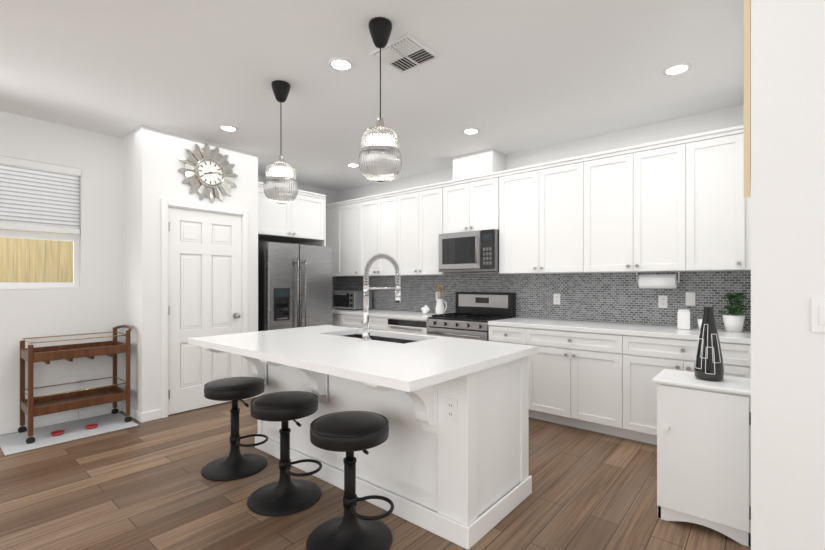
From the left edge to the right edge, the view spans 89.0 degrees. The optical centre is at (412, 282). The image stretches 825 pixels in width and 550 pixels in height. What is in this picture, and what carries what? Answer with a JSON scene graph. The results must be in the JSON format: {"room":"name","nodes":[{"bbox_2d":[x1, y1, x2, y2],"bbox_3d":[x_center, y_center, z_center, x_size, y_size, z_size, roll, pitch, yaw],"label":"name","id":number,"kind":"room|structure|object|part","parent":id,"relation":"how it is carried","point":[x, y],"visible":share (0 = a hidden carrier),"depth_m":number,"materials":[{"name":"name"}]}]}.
{"room":"kitchen","nodes":[
{"label":"kitchen","id":0,"kind":"room"},
{"bbox_2d":[0,111,122,424],"bbox_3d":[-4.879,-0.085,2.058,0.120,2.770,5.880,0,0,40],"label":"wall","id":1,"kind":"structure","parent":0,"point":[55,284],"depth_m":3.93,"materials":[{"name":"paint"}]},
{"bbox_2d":[0,156,80,234],"bbox_3d":[-3.577,-0.775,3.550,0.080,0.620,1.232,0,0,40],"label":"window blinds","id":2,"kind":"object","parent":1,"relation":"attached to","point":[35,196],"visible":0.9,"depth_m":3.79,"materials":[{"name":"white plastic"}]},
{"bbox_2d":[70,377,79,417],"bbox_3d":[-3.173,1.094,3.955,0.052,0.394,0.074,0,0,40],"label":"outlet","id":3,"kind":"object","parent":1,"relation":"attached to","point":[74,386],"visible":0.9,"depth_m":3.96,"materials":[{"name":"white plastic"}]},
{"bbox_2d":[0,395,257,435],"bbox_3d":[-4.241,1.254,2.286,0.562,0.092,7.050,0,0,40],"label":"baseboard","id":4,"kind":"structure","parent":1,"relation":"attached to","point":[39,422],"depth_m":3.94,"materials":[{"name":"white wood"}]},
{"bbox_2d":[123,131,134,408],"bbox_3d":[-2.934,-0.085,4.329,0.540,2.770,0.100,0,0,40],"label":"wall","id":5,"kind":"structure","parent":0,"point":[128,141],"depth_m":4.15,"materials":[{"name":"paint"}]},
{"bbox_2d":[135,125,257,417],"bbox_3d":[-2.176,-0.085,4.391,0.120,2.770,1.170,0,0,40],"label":"wall","id":6,"kind":"structure","parent":0,"point":[190,265],"depth_m":4.22,"materials":[{"name":"paint"}]},
{"bbox_3d":[-2.168,0.244,4.404,0.116,2.112,0.884,0,0,40],"label":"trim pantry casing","id":7,"kind":"part","parent":6,"relation":"part of","materials":[{"name":"white wood"}]},
{"bbox_2d":[178,143,237,202],"bbox_3d":[-2.108,-1.145,4.371,0.046,0.617,0.617,0,0,40],"label":"clock","id":8,"kind":"object","parent":6,"relation":"attached to","point":[210,173],"visible":1,"depth_m":4.35,"materials":[{"name":"silver metal"}]},
{"bbox_2d":[258,175,335,243],"bbox_3d":[-2.208,-0.085,5.691,0.100,2.770,3.120,0,0,40],"label":"wall","id":9,"kind":"structure","parent":0,"point":[330,196],"depth_m":6.50,"materials":[{"name":"paint"}]},
{"bbox_2d":[258,182,325,244],"bbox_3d":[-1.805,-0.875,5.532,0.718,0.590,1.045,0,0,40],"label":"upper cabinet","id":10,"kind":"object","parent":9,"relation":"attached to","point":[302,220],"depth_m":5.38,"materials":[{"name":"white wood"}]},
{"bbox_2d":[0,0,743,191],"bbox_3d":[-1.111,-1.520,0.932,9.100,0.100,9.200,0,0,40],"label":"ceiling","id":11,"kind":"structure","parent":0,"point":[506,77],"depth_m":2.93,"materials":[{"name":"white paint"}]},
{"bbox_2d":[219,125,237,131],"bbox_3d":[-1.747,-1.466,3.985,0.170,0.008,0.170,0,0,40],"label":"recessed light","id":12,"kind":"object","parent":11,"relation":"in","point":[228,128],"visible":1,"depth_m":3.98,"materials":[{"name":"white plastic"}]},
{"bbox_2d":[263,80,297,203],"bbox_3d":[-0.973,-1.030,3.108,0.247,0.879,0.247,0,0,40],"label":"pendant light","id":13,"kind":"object","parent":11,"relation":"hanging from","point":[280,185],"visible":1,"depth_m":3.04,"materials":[{"name":"clear glass"}]},
{"bbox_2d":[328,57,353,70],"bbox_3d":[-0.480,-1.466,2.819,0.170,0.008,0.170,0,0,40],"label":"recessed light","id":14,"kind":"object","parent":11,"relation":"in","point":[340,64],"visible":1,"depth_m":2.81,"materials":[{"name":"white plastic"}]},
{"bbox_2d":[346,163,358,166],"bbox_3d":[-0.740,-1.466,5.232,0.170,0.008,0.170,0,0,40],"label":"recessed light","id":15,"kind":"object","parent":11,"relation":"in","point":[352,165],"visible":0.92,"depth_m":5.23,"materials":[{"name":"white plastic"}]},
{"bbox_2d":[358,17,401,182],"bbox_3d":[-0.182,-1.023,2.385,0.247,0.892,0.247,0,0,40],"label":"pendant light","id":16,"kind":"object","parent":11,"relation":"hanging from","point":[380,159],"visible":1,"depth_m":2.31,"materials":[{"name":"clear glass"}]},
{"bbox_2d":[369,34,439,73],"bbox_3d":[-0.050,-1.462,2.707,0.330,0.014,0.330,0,0,40],"label":"ceiling vent","id":17,"kind":"object","parent":11,"relation":"in","point":[406,53],"visible":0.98,"depth_m":2.69,"materials":[{"name":"white metal"}]},
{"bbox_2d":[462,128,479,134],"bbox_3d":[0.565,-1.466,4.062,0.170,0.008,0.170,0,0,40],"label":"recessed light","id":18,"kind":"object","parent":11,"relation":"in","point":[469,131],"visible":1,"depth_m":4.06,"materials":[{"name":"white plastic"}]},
{"bbox_2d":[663,63,691,75],"bbox_3d":[1.817,-1.466,2.885,0.170,0.008,0.170,0,0,40],"label":"recessed light","id":19,"kind":"object","parent":11,"relation":"in","point":[676,69],"visible":1,"depth_m":2.88,"materials":[{"name":"white plastic"}]},
{"bbox_2d":[0,397,750,549],"bbox_3d":[-1.111,1.340,0.932,9.100,0.080,9.200,0,0,40],"label":"floor","id":20,"kind":"structure","parent":0,"point":[147,485],"depth_m":2.51,"materials":[{"name":"brown wood"}]},
{"bbox_2d":[0,412,137,455],"bbox_3d":[-3.005,1.297,3.684,0.580,0.006,0.880,0,0,40],"label":"floor mat","id":21,"kind":"object","parent":20,"relation":"on","point":[12,443],"visible":0.94,"depth_m":3.63,"materials":[{"name":"grey fabric"}]},
{"bbox_2d":[51,430,64,435],"bbox_3d":[-3.025,1.281,3.583,0.095,0.025,0.095,0,0,34],"label":"pet bowl","id":22,"kind":"object","parent":21,"relation":"on","point":[61,432],"depth_m":3.58,"materials":[{"name":"red plastic"}]},
{"bbox_2d":[18,325,131,443],"bbox_3d":[-3.007,0.854,3.794,0.425,0.891,0.770,0,0,40],"label":"bar cart","id":23,"kind":"object","parent":21,"relation":"on","point":[31,406],"visible":1,"depth_m":3.71,"materials":[{"name":"brown wood"}]},
{"bbox_2d":[85,423,97,429],"bbox_3d":[-2.862,1.281,3.746,0.095,0.025,0.095,0,0,34],"label":"pet bowl","id":24,"kind":"object","parent":21,"relation":"on","point":[90,426],"depth_m":3.75,"materials":[{"name":"red plastic"}]},
{"bbox_2d":[201,377,267,480],"bbox_3d":[-1.249,0.994,2.963,0.441,0.613,0.429,0,0,40],"label":"stool","id":25,"kind":"object","parent":20,"relation":"on","point":[235,464],"visible":1,"depth_m":2.89,"materials":[{"name":"black metal"}]},
{"bbox_2d":[247,391,321,515],"bbox_3d":[-0.767,0.994,2.544,0.449,0.613,0.429,0,0,40],"label":"stool","id":26,"kind":"object","parent":20,"relation":"on","point":[285,494],"visible":1,"depth_m":2.48,"materials":[{"name":"black leather"}]},
{"bbox_2d":[258,242,331,330],"bbox_3d":[-1.677,0.412,5.444,0.971,1.775,0.935,0,0,40],"label":"fridge","id":27,"kind":"object","parent":20,"relation":"on","point":[294,285],"visible":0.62,"depth_m":5.05,"materials":[{"name":"silver metal"}]},
{"bbox_2d":[332,313,341,325],"bbox_3d":[-0.962,0.864,6.121,0.651,0.873,0.655,0,0,40],"label":"base cabinet","id":28,"kind":"object","parent":20,"relation":"on","point":[336,317],"depth_m":5.76,"materials":[{"name":"white wood"}]},
{"bbox_2d":[306,411,393,549],"bbox_3d":[-0.307,0.994,2.116,0.454,0.613,0.429,0,0,40],"label":"stool","id":29,"kind":"object","parent":20,"relation":"on","point":[349,433],"visible":1,"depth_m":2.07,"materials":[{"name":"black metal"}]},
{"bbox_2d":[342,313,385,330],"bbox_3d":[-0.449,0.864,5.690,0.932,0.873,0.655,0,0,40],"label":"base cabinet","id":30,"kind":"object","parent":20,"relation":"on","point":[355,320],"depth_m":5.47,"materials":[{"name":"white wood"}]},
{"bbox_2d":[196,333,534,549],"bbox_3d":[-0.386,0.864,2.797,1.984,0.873,1.143,0,0,40],"label":"kitchen island","id":31,"kind":"object","parent":20,"relation":"on","point":[448,459],"depth_m":2.33,"materials":[{"name":"white wood"}]},
{"bbox_2d":[188,329,503,392],"bbox_3d":[-0.548,0.406,2.585,2.037,0.040,0.764,0,0,40],"label":"island countertop","id":32,"kind":"structure","parent":31,"relation":"on","point":[386,364],"depth_m":2.24,"materials":[{"name":"white stone"}]},
{"bbox_2d":[361,253,401,340],"bbox_3d":[-0.215,0.090,2.877,0.162,0.591,0.276,0,0,40],"label":"faucet","id":33,"kind":"object","parent":32,"relation":"on","point":[366,320],"depth_m":2.83,"materials":[{"name":"silver metal"}]},
{"bbox_2d":[445,397,457,422],"bbox_3d":[0.195,0.640,2.119,0.074,0.116,0.008,0,0,40],"label":"outlet","id":34,"kind":"object","parent":31,"relation":"attached to","point":[451,403],"depth_m":2.12,"materials":[{"name":"white plastic"}]},
{"bbox_2d":[386,317,428,334],"bbox_3d":[0.118,0.864,5.214,0.673,0.873,0.655,0,0,40],"label":"dishwasher","id":35,"kind":"object","parent":20,"relation":"on","point":[396,324],"depth_m":4.94,"materials":[{"name":"white metal"}]},
{"bbox_2d":[332,305,447,320],"bbox_3d":[-0.535,0.406,5.758,2.373,0.040,0.661,0,0,40],"label":"countertop","id":36,"kind":"structure","parent":35,"relation":"on","point":[372,312],"depth_m":5.50,"materials":[{"name":"white stone"}]},
{"bbox_2d":[333,291,371,309],"bbox_3d":[-0.890,0.250,6.143,0.460,0.270,0.393,0,0,40],"label":"toaster oven","id":37,"kind":"object","parent":36,"relation":"on","point":[348,300],"visible":0.96,"depth_m":5.98,"materials":[{"name":"silver metal"}]},
{"bbox_2d":[421,305,429,313],"bbox_3d":[0.159,0.330,5.199,0.115,0.111,0.081,0,0,40],"label":"decor","id":38,"kind":"object","parent":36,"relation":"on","point":[425,309],"visible":1,"depth_m":5.17,"materials":[{"name":"white ceramic"}]},
{"bbox_2d":[435,283,446,313],"bbox_3d":[0.353,0.195,5.121,0.166,0.381,0.120,0,0,40],"label":"pitcher","id":39,"kind":"object","parent":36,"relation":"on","point":[440,308],"visible":0.98,"depth_m":5.09,"materials":[{"name":"white ceramic"}]},
{"bbox_2d":[428,292,515,340],"bbox_3d":[0.649,0.705,4.718,0.764,1.190,0.707,0,0,40],"label":"range","id":40,"kind":"object","parent":20,"relation":"on","point":[473,315],"visible":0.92,"depth_m":4.70,"materials":[{"name":"silver metal"}]},
{"bbox_2d":[489,325,533,417],"bbox_3d":[1.153,0.864,4.348,0.468,0.873,0.653,0,0,40],"label":"base cabinet","id":41,"kind":"object","parent":20,"relation":"on","point":[515,334],"depth_m":4.03,"materials":[{"name":"white wood"}]},
{"bbox_2d":[534,329,629,438],"bbox_3d":[1.609,0.864,3.965,0.960,0.873,0.653,0,0,40],"label":"base cabinet","id":42,"kind":"object","parent":20,"relation":"on","point":[582,377],"depth_m":3.65,"materials":[{"name":"white wood"}]},
{"bbox_2d":[488,317,750,340],"bbox_3d":[1.776,0.406,3.819,2.102,0.040,0.661,0,0,40],"label":"countertop","id":43,"kind":"structure","parent":42,"relation":"on","point":[538,322],"depth_m":3.64,"materials":[{"name":"white stone"}]},
{"bbox_2d":[677,309,690,329],"bbox_3d":[2.270,0.302,3.506,0.090,0.165,0.090,0,0,40],"label":"canister","id":44,"kind":"object","parent":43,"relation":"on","point":[684,319],"visible":1,"depth_m":3.47,"materials":[{"name":"white ceramic"}]},
{"bbox_2d":[697,319,701,329],"bbox_3d":[2.378,0.340,3.409,0.110,0.090,0.110,0,0,40],"label":"planter","id":45,"kind":"object","parent":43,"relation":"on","point":[699,323],"visible":0.17,"depth_m":3.40,"materials":[{"name":"white ceramic"}]},
{"bbox_2d":[718,292,750,331],"bbox_3d":[2.556,0.229,3.330,0.219,0.312,0.175,0,0,40],"label":"potted plant","id":46,"kind":"object","parent":43,"relation":"on","point":[733,320],"visible":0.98,"depth_m":3.31,"materials":[{"name":"green plant"}]},
{"bbox_2d":[630,333,750,444],"bbox_3d":[2.234,0.864,3.440,0.912,0.873,0.653,0,0,40],"label":"base cabinet","id":47,"kind":"object","parent":20,"relation":"on","point":[649,356],"depth_m":3.30,"materials":[{"name":"white wood"}]},
{"bbox_2d":[652,369,750,546],"bbox_3d":[1.587,0.912,2.297,0.429,0.775,0.370,0,0,40],"label":"base cabinet","id":48,"kind":"object","parent":20,"relation":"on","point":[703,452],"visible":0.85,"depth_m":2.16,"materials":[{"name":"white wood"}]},
{"bbox_2d":[694,306,723,380],"bbox_3d":[1.618,0.327,2.296,0.138,0.395,0.139,0,0,40],"label":"vase","id":49,"kind":"object","parent":48,"relation":"on","point":[708,362],"visible":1,"depth_m":2.26,"materials":[{"name":"black ceramic"}]},
{"bbox_2d":[336,104,743,322],"bbox_3d":[0.777,-0.085,5.157,5.360,2.770,0.100,0,0,40],"label":"wall","id":50,"kind":"structure","parent":0,"point":[729,117],"depth_m":4.22,"materials":[{"name":"paint"}]},
{"bbox_2d":[318,202,337,276],"bbox_3d":[-1.153,-0.635,6.481,0.497,1.070,0.348,0,0,40],"label":"upper cabinet","id":51,"kind":"object","parent":50,"relation":"attached to","point":[331,210],"depth_m":6.31,"materials":[{"name":"white wood"}]},
{"bbox_2d":[338,198,361,276],"bbox_3d":[-0.803,-0.635,6.187,0.533,1.070,0.348,0,0,40],"label":"upper cabinet","id":52,"kind":"object","parent":50,"relation":"attached to","point":[349,212],"depth_m":6.05,"materials":[{"name":"white wood"}]},
{"bbox_2d":[362,190,401,276],"bbox_3d":[-0.367,-0.635,5.822,0.847,1.070,0.348,0,0,40],"label":"upper cabinet","id":53,"kind":"object","parent":50,"relation":"attached to","point":[382,214],"depth_m":5.64,"materials":[{"name":"white wood"}]},
{"bbox_2d":[402,182,465,276],"bbox_3d":[0.192,-0.635,5.353,0.850,1.070,0.348,0,0,40],"label":"upper cabinet","id":54,"kind":"object","parent":50,"relation":"attached to","point":[424,209],"depth_m":5.18,"materials":[{"name":"white wood"}]},
{"bbox_2d":[446,173,497,232],"bbox_3d":[0.754,-0.872,4.882,0.742,0.595,0.348,0,0,40],"label":"upper cabinet","id":55,"kind":"object","parent":50,"relation":"attached to","point":[471,202],"depth_m":4.72,"materials":[{"name":"white wood"}]},
{"bbox_2d":[439,229,498,272],"bbox_3d":[0.707,-0.348,4.826,0.733,0.447,0.473,0,0,40],"label":"microwave","id":56,"kind":"object","parent":55,"relation":"attached to","point":[470,252],"visible":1,"depth_m":4.64,"materials":[{"name":"silver metal"}]},
{"bbox_2d":[451,149,505,180],"bbox_3d":[0.776,-1.332,4.876,0.520,0.273,0.328,0,0,40],"label":"cover","id":57,"kind":"object","parent":50,"relation":"attached to","point":[477,164],"depth_m":4.72,"materials":[{"name":"white paint"}]},
{"bbox_2d":[490,157,589,276],"bbox_3d":[1.376,-0.635,4.360,1.008,1.070,0.348,0,0,40],"label":"upper cabinet","id":58,"kind":"object","parent":50,"relation":"attached to","point":[584,240],"depth_m":4.18,"materials":[{"name":"white wood"}]},
{"bbox_2d":[590,134,697,272],"bbox_3d":[2.026,-0.635,3.814,0.929,1.070,0.348,0,0,40],"label":"upper cabinet","id":59,"kind":"object","parent":50,"relation":"attached to","point":[644,198],"depth_m":3.61,"materials":[{"name":"white wood"}]},
{"bbox_2d":[637,271,679,287],"bbox_3d":[2.148,-0.026,3.680,0.328,0.146,0.124,0,0,40],"label":"paper towel holder","id":60,"kind":"object","parent":59,"relation":"attached to","point":[657,281],"visible":1,"depth_m":3.63,"materials":[{"name":"white paper"}]},
{"bbox_2d":[698,125,750,272],"bbox_3d":[2.486,-0.635,3.428,0.510,1.070,0.348,0,0,40],"label":"upper cabinet","id":61,"kind":"object","parent":50,"relation":"attached to","point":[724,213],"depth_m":3.27,"materials":[{"name":"white wood"}]},
{"bbox_2d":[751,0,824,549],"bbox_3d":[3.261,-0.085,1.506,3.140,2.770,2.500,0,0,40],"label":"wall","id":62,"kind":"structure","parent":0,"point":[787,269],"depth_m":1.49,"materials":[{"name":"paint"}]},
{"bbox_2d":[744,0,750,196],"bbox_3d":[1.290,-0.860,1.616,0.020,1.080,0.130,0,0,40],"label":"board","id":63,"kind":"object","parent":62,"relation":"attached to","point":[747,98],"visible":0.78,"depth_m":1.57,"materials":[{"name":"beige wood"}]},
{"bbox_2d":[811,297,824,332],"bbox_3d":[1.404,0.110,1.427,0.072,0.120,0.008,0,0,40],"label":"switch plate","id":64,"kind":"object","parent":62,"relation":"attached to","point":[817,315],"visible":1,"depth_m":1.44,"materials":[{"name":"white plastic"}]}
]}

